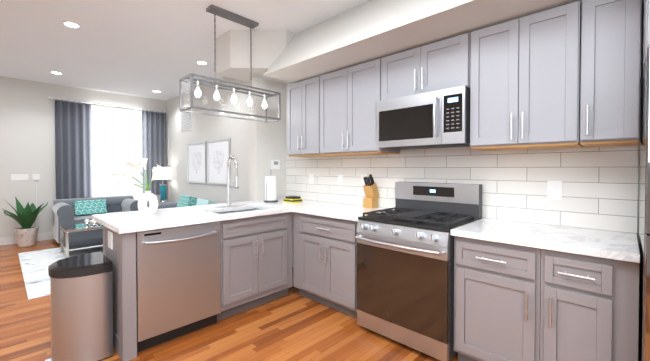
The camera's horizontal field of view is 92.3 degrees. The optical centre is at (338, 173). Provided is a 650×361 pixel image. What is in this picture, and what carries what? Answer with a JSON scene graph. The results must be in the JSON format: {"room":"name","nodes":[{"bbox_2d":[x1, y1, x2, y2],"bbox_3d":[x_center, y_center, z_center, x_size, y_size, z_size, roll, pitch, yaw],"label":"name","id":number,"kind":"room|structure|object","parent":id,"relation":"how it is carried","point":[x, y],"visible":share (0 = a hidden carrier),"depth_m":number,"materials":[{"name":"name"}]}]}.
{"room":"kitchen","nodes":[
{"label":"kitchen","id":0,"kind":"room"},
{"bbox_2d":[0,76,166,237],"bbox_3d":[-5.535,-0.215,5.614,0.100,2.880,4.700,1,1,43],"label":"wall","id":1,"kind":"structure","parent":0,"point":[27,126],"depth_m":5.60,"materials":[{"name":"white paint"}]},
{"bbox_2d":[11,174,39,223],"bbox_3d":[-5.540,0.549,5.537,0.012,1.075,0.365,1,1,43],"label":"switch plates","id":2,"kind":"object","parent":1,"relation":"attached to","point":[22,177],"visible":0.92,"depth_m":5.53,"materials":[{"name":"white plastic"}]},
{"bbox_2d":[0,232,53,245],"bbox_3d":[-5.526,1.161,5.558,0.016,0.130,4.598,1,1,43],"label":"baseboard","id":3,"kind":"structure","parent":1,"relation":"attached to","point":[13,240],"depth_m":5.44,"materials":[{"name":"white wood"}]},
{"bbox_2d":[48,96,165,112],"bbox_3d":[-4.626,-1.387,6.417,0.124,0.050,1.990,1,1,43],"label":"curtain rod","id":4,"kind":"object","parent":1,"relation":"attached to","point":[64,99],"visible":1,"depth_m":6.23,"materials":[{"name":"silver metal"}]},
{"bbox_2d":[55,100,91,199],"bbox_3d":[-5.040,-0.080,5.955,0.068,2.540,0.530,1,1,43],"label":"curtain","id":5,"kind":"object","parent":4,"relation":"hanging from","point":[73,159],"visible":0.73,"depth_m":5.94,"materials":[{"name":"grey fabric"}]},
{"bbox_2d":[91,105,142,199],"bbox_3d":[-4.602,-0.088,6.510,0.029,2.540,0.920,1,1,43],"label":"window","id":6,"kind":"structure","parent":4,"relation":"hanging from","point":[116,139],"depth_m":6.47,"materials":[{"name":"white glass"}]},
{"bbox_2d":[142,111,166,203],"bbox_3d":[-4.102,-0.096,6.973,0.068,2.540,0.480,1,1,43],"label":"curtain","id":7,"kind":"object","parent":4,"relation":"hanging from","point":[154,138],"visible":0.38,"depth_m":6.96,"materials":[{"name":"grey fabric"}]},
{"bbox_2d":[0,0,369,100],"bbox_3d":[-1.836,-1.642,2.117,10.250,0.080,4.800,1,1,43],"label":"ceiling","id":8,"kind":"structure","parent":0,"point":[141,48],"depth_m":3.71,"materials":[{"name":"white paint"}]},
{"bbox_2d":[50,71,62,74],"bbox_3d":[-4.595,-1.643,5.087,0.178,0.007,0.145,1,1,43],"label":"recessed light","id":9,"kind":"object","parent":8,"relation":"in","point":[54,72],"depth_m":5.08,"materials":[{"name":"white"}]},
{"bbox_2d":[61,21,81,27],"bbox_3d":[-2.894,-1.617,3.389,0.178,0.007,0.166,1,1,43],"label":"recessed light","id":10,"kind":"object","parent":8,"relation":"in","point":[71,24],"depth_m":3.38,"materials":[{"name":"white"}]},
{"bbox_2d":[196,61,207,64],"bbox_3d":[-2.013,-1.636,4.615,0.174,0.007,0.168,1,1,43],"label":"recessed light","id":11,"kind":"object","parent":8,"relation":"in","point":[198,62],"depth_m":4.60,"materials":[{"name":"white"}]},
{"bbox_2d":[179,4,280,122],"bbox_3d":[-1.078,-1.105,3.221,0.276,1.028,0.976,1,1,43],"label":"pendant light","id":12,"kind":"object","parent":8,"relation":"hanging from","point":[230,16],"visible":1,"depth_m":3.16,"materials":[{"name":"grey metal"}]},
{"bbox_2d":[0,238,457,360],"bbox_3d":[-1.836,1.317,2.161,10.250,0.080,4.800,1,1,43],"label":"floor","id":13,"kind":"structure","parent":0,"point":[293,325],"depth_m":2.45,"materials":[{"name":"brown wood"}]},
{"bbox_2d":[3,197,47,246],"bbox_3d":[-5.291,0.802,5.289,0.549,0.856,0.561,1,1,43],"label":"potted plant","id":14,"kind":"object","parent":13,"relation":"on","point":[26,233],"visible":1,"depth_m":5.22,"materials":[{"name":"green plant"}]},
{"bbox_2d":[18,246,102,299],"bbox_3d":[-3.321,1.235,4.718,2.500,0.006,2.050,1,1,43],"label":"rug","id":15,"kind":"object","parent":13,"relation":"on","point":[34,267],"visible":0.29,"depth_m":4.20,"materials":[{"name":"white fabric"}]},
{"bbox_2d":[60,219,102,257],"bbox_3d":[-3.785,0.963,5.052,0.600,0.526,1.020,1,1,43],"label":"coffee table","id":16,"kind":"object","parent":15,"relation":"on","point":[87,224],"visible":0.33,"depth_m":4.78,"materials":[{"name":"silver metal"}]},
{"bbox_2d":[147,195,221,208],"bbox_3d":[-2.382,0.808,5.097,1.836,0.834,0.870,1,1,43],"label":"sofa","id":17,"kind":"object","parent":15,"relation":"on","point":[184,201],"visible":0.02,"depth_m":5.38,"materials":[{"name":"grey fabric"}]},
{"bbox_2d":[45,252,112,360],"bbox_3d":[-1.829,0.945,2.186,0.422,0.664,0.330,1,1,43],"label":"trash can","id":18,"kind":"object","parent":13,"relation":"on","point":[81,289],"visible":1,"depth_m":2.07,"materials":[{"name":"silver metal"}]},
{"bbox_2d":[51,195,138,243],"bbox_3d":[-4.479,0.841,5.839,0.870,0.745,1.256,1,1,43],"label":"loveseat","id":19,"kind":"object","parent":13,"relation":"on","point":[72,211],"visible":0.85,"depth_m":5.63,"materials":[{"name":"grey fabric"}]},
{"bbox_2d":[147,195,174,203],"bbox_3d":[-3.841,0.830,6.761,0.430,0.755,0.430,1,1,43],"label":"side table","id":20,"kind":"object","parent":13,"relation":"on","point":[159,198],"visible":0.29,"depth_m":6.64,"materials":[{"name":"beige metal"}]},
{"bbox_2d":[153,167,171,200],"bbox_3d":[-3.829,0.231,6.809,0.370,0.740,0.370,1,1,43],"label":"table lamp","id":21,"kind":"object","parent":20,"relation":"on","point":[166,174],"visible":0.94,"depth_m":6.75,"materials":[{"name":"teal metal"}]},
{"bbox_2d":[136,221,220,351],"bbox_3d":[-1.373,0.836,2.554,0.620,0.872,0.600,1,1,43],"label":"dishwasher","id":22,"kind":"object","parent":13,"relation":"on","point":[178,289],"visible":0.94,"depth_m":2.35,"materials":[{"name":"grey metal"}]},
{"bbox_2d":[217,224,290,320],"bbox_3d":[-0.946,0.934,3.066,0.567,0.660,0.715,1,1,43],"label":"base cabinet","id":23,"kind":"object","parent":13,"relation":"on","point":[256,264],"depth_m":2.84,"materials":[{"name":"grey wood"}]},
{"bbox_2d":[91,198,320,233],"bbox_3d":[-1.070,0.466,3.136,0.937,0.234,2.091,1,1,43],"label":"countertop","id":24,"kind":"structure","parent":23,"relation":"on","point":[131,221],"depth_m":2.69,"materials":[{"name":"stone"}]},
{"bbox_2d":[115,157,169,216],"bbox_3d":[-1.599,0.108,2.546,0.252,0.497,0.414,1,1,43],"label":"vase","id":25,"kind":"object","parent":24,"relation":"on","point":[143,208],"visible":1,"depth_m":2.56,"materials":[{"name":"white ceramic"}]},
{"bbox_2d":[215,156,239,206],"bbox_3d":[-1.099,0.081,3.232,0.219,0.530,0.260,1,1,43],"label":"faucet","id":26,"kind":"object","parent":24,"relation":"on","point":[228,181],"visible":1,"depth_m":3.27,"materials":[{"name":"silver metal"}]},
{"bbox_2d":[264,169,277,202],"bbox_3d":[-0.804,0.146,3.722,0.170,0.385,0.170,1,1,43],"label":"paper towel holder","id":27,"kind":"object","parent":24,"relation":"on","point":[270,188],"visible":1,"depth_m":3.66,"materials":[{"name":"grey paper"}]},
{"bbox_2d":[283,196,302,204],"bbox_3d":[-0.503,0.299,3.461,0.170,0.088,0.150,1,1,43],"label":"dish towels","id":28,"kind":"object","parent":24,"relation":"on","point":[292,200],"visible":1,"depth_m":3.41,"materials":[{"name":"yellow fabric"}]},
{"bbox_2d":[293,212,357,317],"bbox_3d":[0.046,0.826,3.091,0.894,0.874,0.642,1,1,43],"label":"base cabinet","id":29,"kind":"object","parent":13,"relation":"on","point":[324,260],"visible":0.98,"depth_m":2.85,"materials":[{"name":"grey wood"}]},
{"bbox_2d":[291,202,394,221],"bbox_3d":[0.070,0.369,3.063,0.837,0.038,0.651,1,1,43],"label":"countertop","id":30,"kind":"structure","parent":29,"relation":"on","point":[325,209],"depth_m":3.02,"materials":[{"name":"stone"}]},
{"bbox_2d":[363,174,378,207],"bbox_3d":[0.326,0.176,3.157,0.119,0.342,0.179,1,1,43],"label":"knife block","id":31,"kind":"object","parent":30,"relation":"on","point":[370,199],"visible":1,"depth_m":3.13,"materials":[{"name":"brown wood"}]},
{"bbox_2d":[355,182,481,360],"bbox_3d":[0.626,0.680,2.489,0.754,1.185,0.728,1,1,43],"label":"range","id":32,"kind":"object","parent":13,"relation":"on","point":[405,271],"visible":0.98,"depth_m":2.28,"materials":[{"name":"grey metal"}]},
{"bbox_2d":[454,236,540,360],"bbox_3d":[1.123,0.841,2.099,0.487,0.874,0.642,1,1,43],"label":"base cabinet","id":33,"kind":"object","parent":13,"relation":"on","point":[497,295],"visible":0.88,"depth_m":1.88,"materials":[{"name":"grey wood"}]},
{"bbox_2d":[451,218,639,262],"bbox_3d":[1.272,0.385,1.965,0.887,0.038,0.639,1,1,43],"label":"countertop","id":34,"kind":"structure","parent":33,"relation":"on","point":[622,246],"depth_m":1.82,"materials":[{"name":"stone"}]},
{"bbox_2d":[540,249,639,360],"bbox_3d":[1.448,0.846,1.800,0.394,0.874,0.642,1,1,43],"label":"base cabinet","id":35,"kind":"object","parent":13,"relation":"on","point":[589,308],"visible":0.96,"depth_m":1.58,"materials":[{"name":"grey wood"}]},
{"bbox_2d":[638,43,649,360],"bbox_3d":[1.821,0.392,1.222,0.916,1.800,0.946,1,1,43],"label":"refrigerator","id":36,"kind":"object","parent":13,"relation":"on","point":[644,249],"visible":0.94,"depth_m":1.27,"materials":[{"name":"grey metal"}]},
{"bbox_2d":[249,77,286,200],"bbox_3d":[-0.915,0.024,4.101,0.150,2.449,0.470,1,1,43],"label":"wall","id":37,"kind":"structure","parent":0,"point":[267,142],"depth_m":3.98,"materials":[{"name":"white paint"}]},
{"bbox_2d":[271,160,279,168],"bbox_3d":[-0.820,-0.117,4.073,0.024,0.120,0.120,1,1,43],"label":"thermostat","id":38,"kind":"object","parent":37,"relation":"attached to","point":[275,164],"visible":0.98,"depth_m":4.06,"materials":[{"name":"white plastic"}]},
{"bbox_2d":[216,0,580,83],"bbox_3d":[0.957,-1.314,2.098,5.890,0.574,0.850,1,1,43],"label":"soffit","id":39,"kind":"structure","parent":0,"point":[370,30],"depth_m":2.70,"materials":[{"name":"white paint"}]},
{"bbox_2d":[166,77,638,259],"bbox_3d":[-0.244,-0.189,3.867,10.050,2.880,0.100,1,1,43],"label":"wall","id":40,"kind":"structure","parent":0,"point":[210,128],"depth_m":5.67,"materials":[{"name":"white paint"}]},
{"bbox_2d":[181,103,191,131],"bbox_3d":[-3.147,-1.148,6.443,0.530,0.540,0.022,1,1,43],"label":"air vent","id":41,"kind":"object","parent":40,"relation":"in","point":[186,121],"visible":0.73,"depth_m":6.42,"materials":[{"name":"white metal"}]},
{"bbox_2d":[187,141,206,183],"bbox_3d":[-2.771,-0.207,6.106,0.820,0.790,0.029,1,1,43],"label":"picture frame","id":42,"kind":"object","parent":40,"relation":"attached to","point":[196,162],"visible":1,"depth_m":6.08,"materials":[{"name":"silver metal"}]},
{"bbox_2d":[207,138,230,184],"bbox_3d":[-2.116,-0.198,5.503,0.820,0.790,0.029,1,1,43],"label":"picture frame","id":43,"kind":"object","parent":40,"relation":"attached to","point":[218,153],"visible":0.81,"depth_m":5.50,"materials":[{"name":"silver metal"}]},
{"bbox_2d":[287,76,328,156],"bbox_3d":[-0.305,-0.616,3.585,0.552,0.840,0.369,1,1,43],"label":"upper cabinet","id":44,"kind":"object","parent":40,"relation":"attached to","point":[303,118],"visible":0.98,"depth_m":3.45,"materials":[{"name":"grey wood"}]},
{"bbox_2d":[320,58,399,155],"bbox_3d":[0.185,-0.610,3.133,0.778,0.840,0.369,1,1,43],"label":"upper cabinet","id":45,"kind":"object","parent":40,"relation":"attached to","point":[350,97],"visible":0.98,"depth_m":2.99,"materials":[{"name":"grey wood"}]},
{"bbox_2d":[381,33,470,99],"bbox_3d":[0.755,-0.826,2.605,0.762,0.392,0.369,1,1,43],"label":"upper cabinet","id":46,"kind":"object","parent":40,"relation":"attached to","point":[440,65],"visible":0.75,"depth_m":2.45,"materials":[{"name":"grey wood"}]},
{"bbox_2d":[377,86,469,149],"bbox_3d":[0.726,-0.419,2.580,0.754,0.408,0.455,1,1,43],"label":"over-the-range microwave","id":47,"kind":"object","parent":46,"relation":"attached to","point":[437,119],"visible":0.98,"depth_m":2.40,"materials":[{"name":"grey metal"}]},
{"bbox_2d":[286,145,637,233],"bbox_3d":[0.558,0.054,3.059,3.429,0.620,0.008,1,1,43],"label":"tile backsplash","id":48,"kind":"structure","parent":40,"relation":"attached to","point":[599,188],"depth_m":2.36,"materials":[{"name":"white tile"}]},
{"bbox_2d":[309,174,313,183],"bbox_3d":[-0.336,0.072,3.872,0.075,0.120,0.006,1,1,43],"label":"electrical outlet plate","id":49,"kind":"object","parent":48,"relation":"attached to","point":[311,176],"depth_m":3.87,"materials":[{"name":"white plastic"}]},
{"bbox_2d":[338,175,342,184],"bbox_3d":[0.023,0.077,3.541,0.075,0.120,0.006,1,1,43],"label":"electrical outlet plate","id":50,"kind":"object","parent":48,"relation":"attached to","point":[340,177],"depth_m":3.54,"materials":[{"name":"white plastic"}]},
{"bbox_2d":[361,174,366,185],"bbox_3d":[0.272,0.070,3.312,0.075,0.120,0.006,1,1,43],"label":"electrical outlet plate","id":51,"kind":"object","parent":48,"relation":"attached to","point":[362,175],"depth_m":3.32,"materials":[{"name":"white plastic"}]},
{"bbox_2d":[547,181,561,199],"bbox_3d":[1.507,0.117,2.175,0.085,0.130,0.006,1,1,43],"label":"electrical outlet plate","id":52,"kind":"object","parent":48,"relation":"attached to","point":[554,189],"depth_m":2.17,"materials":[{"name":"white plastic"}]},
{"bbox_2d":[470,1,582,150],"bbox_3d":[1.269,-0.594,2.135,0.625,0.840,0.369,1,1,43],"label":"upper cabinet","id":53,"kind":"object","parent":40,"relation":"attached to","point":[525,74],"visible":1,"depth_m":1.99,"materials":[{"name":"grey wood"}]},
{"bbox_2d":[580,0,641,146],"bbox_3d":[1.597,-0.590,1.833,0.255,0.840,0.369,1,1,43],"label":"upper cabinet","id":54,"kind":"object","parent":40,"relation":"attached to","point":[610,78],"visible":1,"depth_m":1.73,"materials":[{"name":"grey wood"}]},
{"bbox_2d":[641,0,649,79],"bbox_3d":[1.941,-0.771,1.335,0.910,0.462,0.632,1,1,43],"label":"upper cabinet","id":55,"kind":"object","parent":40,"relation":"attached to","point":[645,24],"visible":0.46,"depth_m":1.50,"materials":[{"name":"grey wood"}]}
]}

